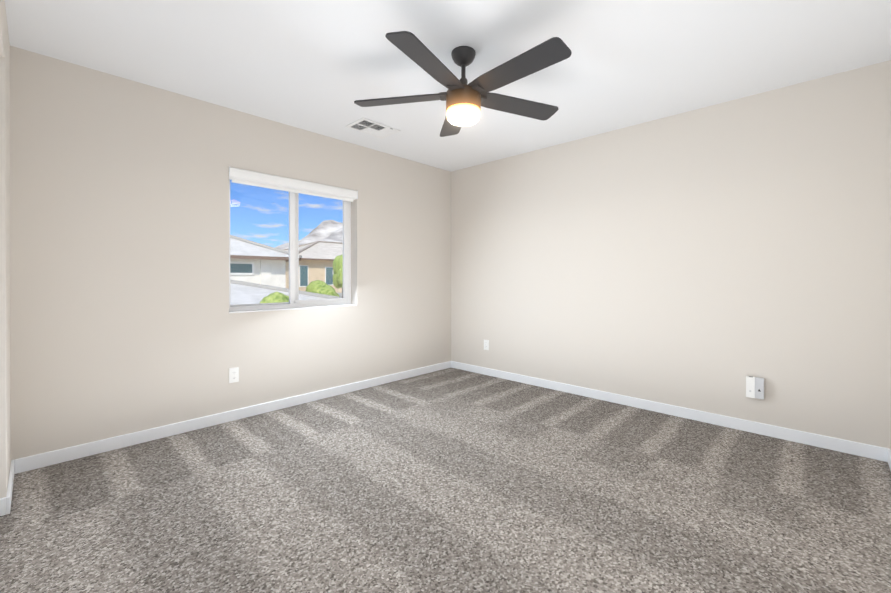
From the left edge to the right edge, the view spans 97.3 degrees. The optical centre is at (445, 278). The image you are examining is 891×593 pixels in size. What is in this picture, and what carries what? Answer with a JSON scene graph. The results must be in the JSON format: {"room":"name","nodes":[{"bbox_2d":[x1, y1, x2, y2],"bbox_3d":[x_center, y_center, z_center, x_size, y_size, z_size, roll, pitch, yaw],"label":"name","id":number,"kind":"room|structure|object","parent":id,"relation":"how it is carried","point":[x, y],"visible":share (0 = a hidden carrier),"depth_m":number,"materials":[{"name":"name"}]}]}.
{"room":"empty bedroom","nodes":[
{"label":"empty bedroom","id":0,"kind":"room"},
{"bbox_2d":[0,0,15,497],"bbox_3d":[-1.223,-0.100,0.918,3.600,2.440,0.165,0,0,44],"label":"wall","id":1,"kind":"structure","parent":0,"point":[7,52],"depth_m":1.99,"materials":[{"name":"white paint"}]},
{"bbox_2d":[0,458,19,515],"bbox_3d":[-2.262,1.076,2.027,0.513,0.082,0.034,0,0,44],"label":"baseboard","id":2,"kind":"structure","parent":1,"relation":"attached to","point":[5,503],"depth_m":1.94,"materials":[{"name":"white wood"}]},
{"bbox_2d":[16,47,451,458],"bbox_3d":[-1.297,-0.107,3.620,0.220,2.440,3.969,0,0,44],"label":"wall","id":3,"kind":"structure","parent":0,"point":[125,325],"depth_m":2.77,"materials":[{"name":"white paint"}]},
{"bbox_2d":[229,367,238,382],"bbox_3d":[-1.661,0.759,3.077,0.007,0.115,0.070,0,0,44],"label":"electrical outlet","id":4,"kind":"object","parent":3,"relation":"attached to","point":[233,375],"visible":1,"depth_m":3.07,"materials":[{"name":"white plastic"}]},
{"bbox_2d":[20,361,451,472],"bbox_3d":[-1.196,1.072,3.558,0.016,0.082,3.684,0,0,44],"label":"baseboard","id":5,"kind":"structure","parent":3,"relation":"attached to","point":[32,462],"depth_m":2.89,"materials":[{"name":"white wood"}]},
{"bbox_2d":[229,180,356,313],"bbox_3d":[-1.349,-0.299,3.538,0.178,1.145,1.170,0,0,44],"label":"window","id":6,"kind":"structure","parent":3,"relation":"in","point":[294,302],"depth_m":3.59,"materials":[{"name":"white plastic"}]},
{"bbox_2d":[229,166,357,201],"bbox_3d":[-1.305,-0.816,3.495,0.090,0.112,1.169,0,0,44],"label":"window blind","id":7,"kind":"object","parent":6,"relation":"attached to","point":[248,177],"visible":0.83,"depth_m":3.40,"materials":[{"name":"white"}]},
{"bbox_2d":[0,368,890,592],"bbox_3d":[-0.187,1.192,2.064,3.980,0.150,4.689,0,0,44],"label":"floor","id":8,"kind":"structure","parent":0,"point":[451,480],"depth_m":1.92,"materials":[{"name":"carpet"}]},
{"bbox_2d":[5,0,890,171],"bbox_3d":[-0.187,-1.398,2.057,3.980,0.150,4.689,0,0,44],"label":"ceiling","id":9,"kind":"structure","parent":0,"point":[318,66],"depth_m":2.30,"materials":[{"name":"white paint"}]},
{"bbox_2d":[345,118,399,138],"bbox_3d":[-0.637,-1.322,3.465,0.275,0.011,0.400,0,0,44],"label":"ceiling vent","id":10,"kind":"object","parent":9,"relation":"in","point":[371,127],"visible":1,"depth_m":3.45,"materials":[{"name":"white metal"}]},
{"bbox_2d":[354,31,571,136],"bbox_3d":[0.127,-1.117,2.264,1.253,0.412,1.291,0,0,44],"label":"fan","id":11,"kind":"object","parent":9,"relation":"hanging from","point":[464,99],"visible":1,"depth_m":2.20,"materials":[{"name":"black metal"}]},
{"bbox_2d":[452,61,887,446],"bbox_3d":[1.421,-0.107,3.685,3.600,2.440,0.120,0,0,44],"label":"wall","id":12,"kind":"structure","parent":0,"point":[708,258],"depth_m":3.03,"materials":[{"name":"white paint"}]},
{"bbox_2d":[484,340,488,349],"bbox_3d":[0.469,0.764,4.508,0.070,0.115,0.007,0,0,44],"label":"electrical outlet","id":13,"kind":"object","parent":12,"relation":"attached to","point":[486,344],"visible":1,"depth_m":4.50,"materials":[{"name":"white plastic"}]},
{"bbox_2d":[452,361,883,460],"bbox_3d":[1.384,1.072,3.628,3.570,0.082,0.016,0,0,44],"label":"baseboard","id":14,"kind":"structure","parent":12,"relation":"attached to","point":[836,444],"depth_m":3.03,"materials":[{"name":"white wood"}]},
{"bbox_2d":[746,376,763,399],"bbox_3d":[2.219,0.781,2.808,0.100,0.146,0.046,0,0,44],"label":"electrical outlet","id":15,"kind":"object","parent":12,"relation":"attached to","point":[754,387],"visible":1,"depth_m":2.79,"materials":[{"name":"white plastic"}]},
{"bbox_2d":[884,60,890,449],"bbox_3d":[1.457,-0.100,0.987,0.120,2.440,3.969,0,0,44],"label":"wall","id":16,"kind":"structure","parent":0,"point":[887,391],"depth_m":2.38,"materials":[{"name":"white paint"}]},
{"bbox_2d":[884,448,890,469],"bbox_3d":[1.425,1.079,1.052,0.013,0.082,3.684,0,0,44],"label":"baseboard","id":17,"kind":"structure","parent":16,"relation":"attached to","point":[887,452],"depth_m":2.38,"materials":[{"name":"white wood"}]},
{"label":"outside","id":18,"kind":"structure","parent":0,"visible":0},
{"bbox_2d":[274,220,342,249],"bbox_3d":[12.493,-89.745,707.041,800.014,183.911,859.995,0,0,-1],"label":"mountain","id":19,"kind":"structure","parent":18,"point":[322,228],"depth_m":543.03},
{"bbox_3d":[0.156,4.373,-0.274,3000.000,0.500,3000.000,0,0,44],"label":"ground","id":20,"kind":"structure","parent":18,"visible":0},
{"bbox_2d":[260,292,288,302],"bbox_3d":[-5.096,2.240,11.985,1.175,3.680,1.054,0,0,44],"label":"bush","id":21,"kind":"object","parent":20,"relation":"on","point":[273,295],"depth_m":11.73,"materials":[{"name":"green plant"}]},
{"bbox_2d":[230,235,341,304],"bbox_3d":[-15.343,0.303,16.536,15.667,7.530,16.222,0,0,44],"label":"house","id":22,"kind":"structure","parent":20,"relation":"on","point":[260,292],"depth_m":18.57,"materials":[{"name":"white"}]},
{"bbox_2d":[284,241,342,295],"bbox_3d":[-10.929,-0.131,44.348,17.710,8.250,18.210,0,0,44],"label":"house","id":23,"kind":"structure","parent":20,"relation":"on","point":[320,270],"depth_m":39.14,"materials":[{"name":"beige"}]},
{"bbox_2d":[306,280,339,296],"bbox_3d":[-8.166,2.071,26.180,2.280,3.942,2.336,0,0,44],"label":"bush","id":24,"kind":"object","parent":20,"relation":"on","point":[323,287],"depth_m":25.35,"materials":[{"name":"green plant"}]},
{"bbox_2d":[332,254,342,297],"bbox_3d":[-8.216,1.029,31.687,1.681,5.998,1.555,0,0,44],"label":"tree","id":25,"kind":"object","parent":20,"relation":"on","point":[339,282],"depth_m":31.19,"materials":[{"name":"green plant"}]}
]}

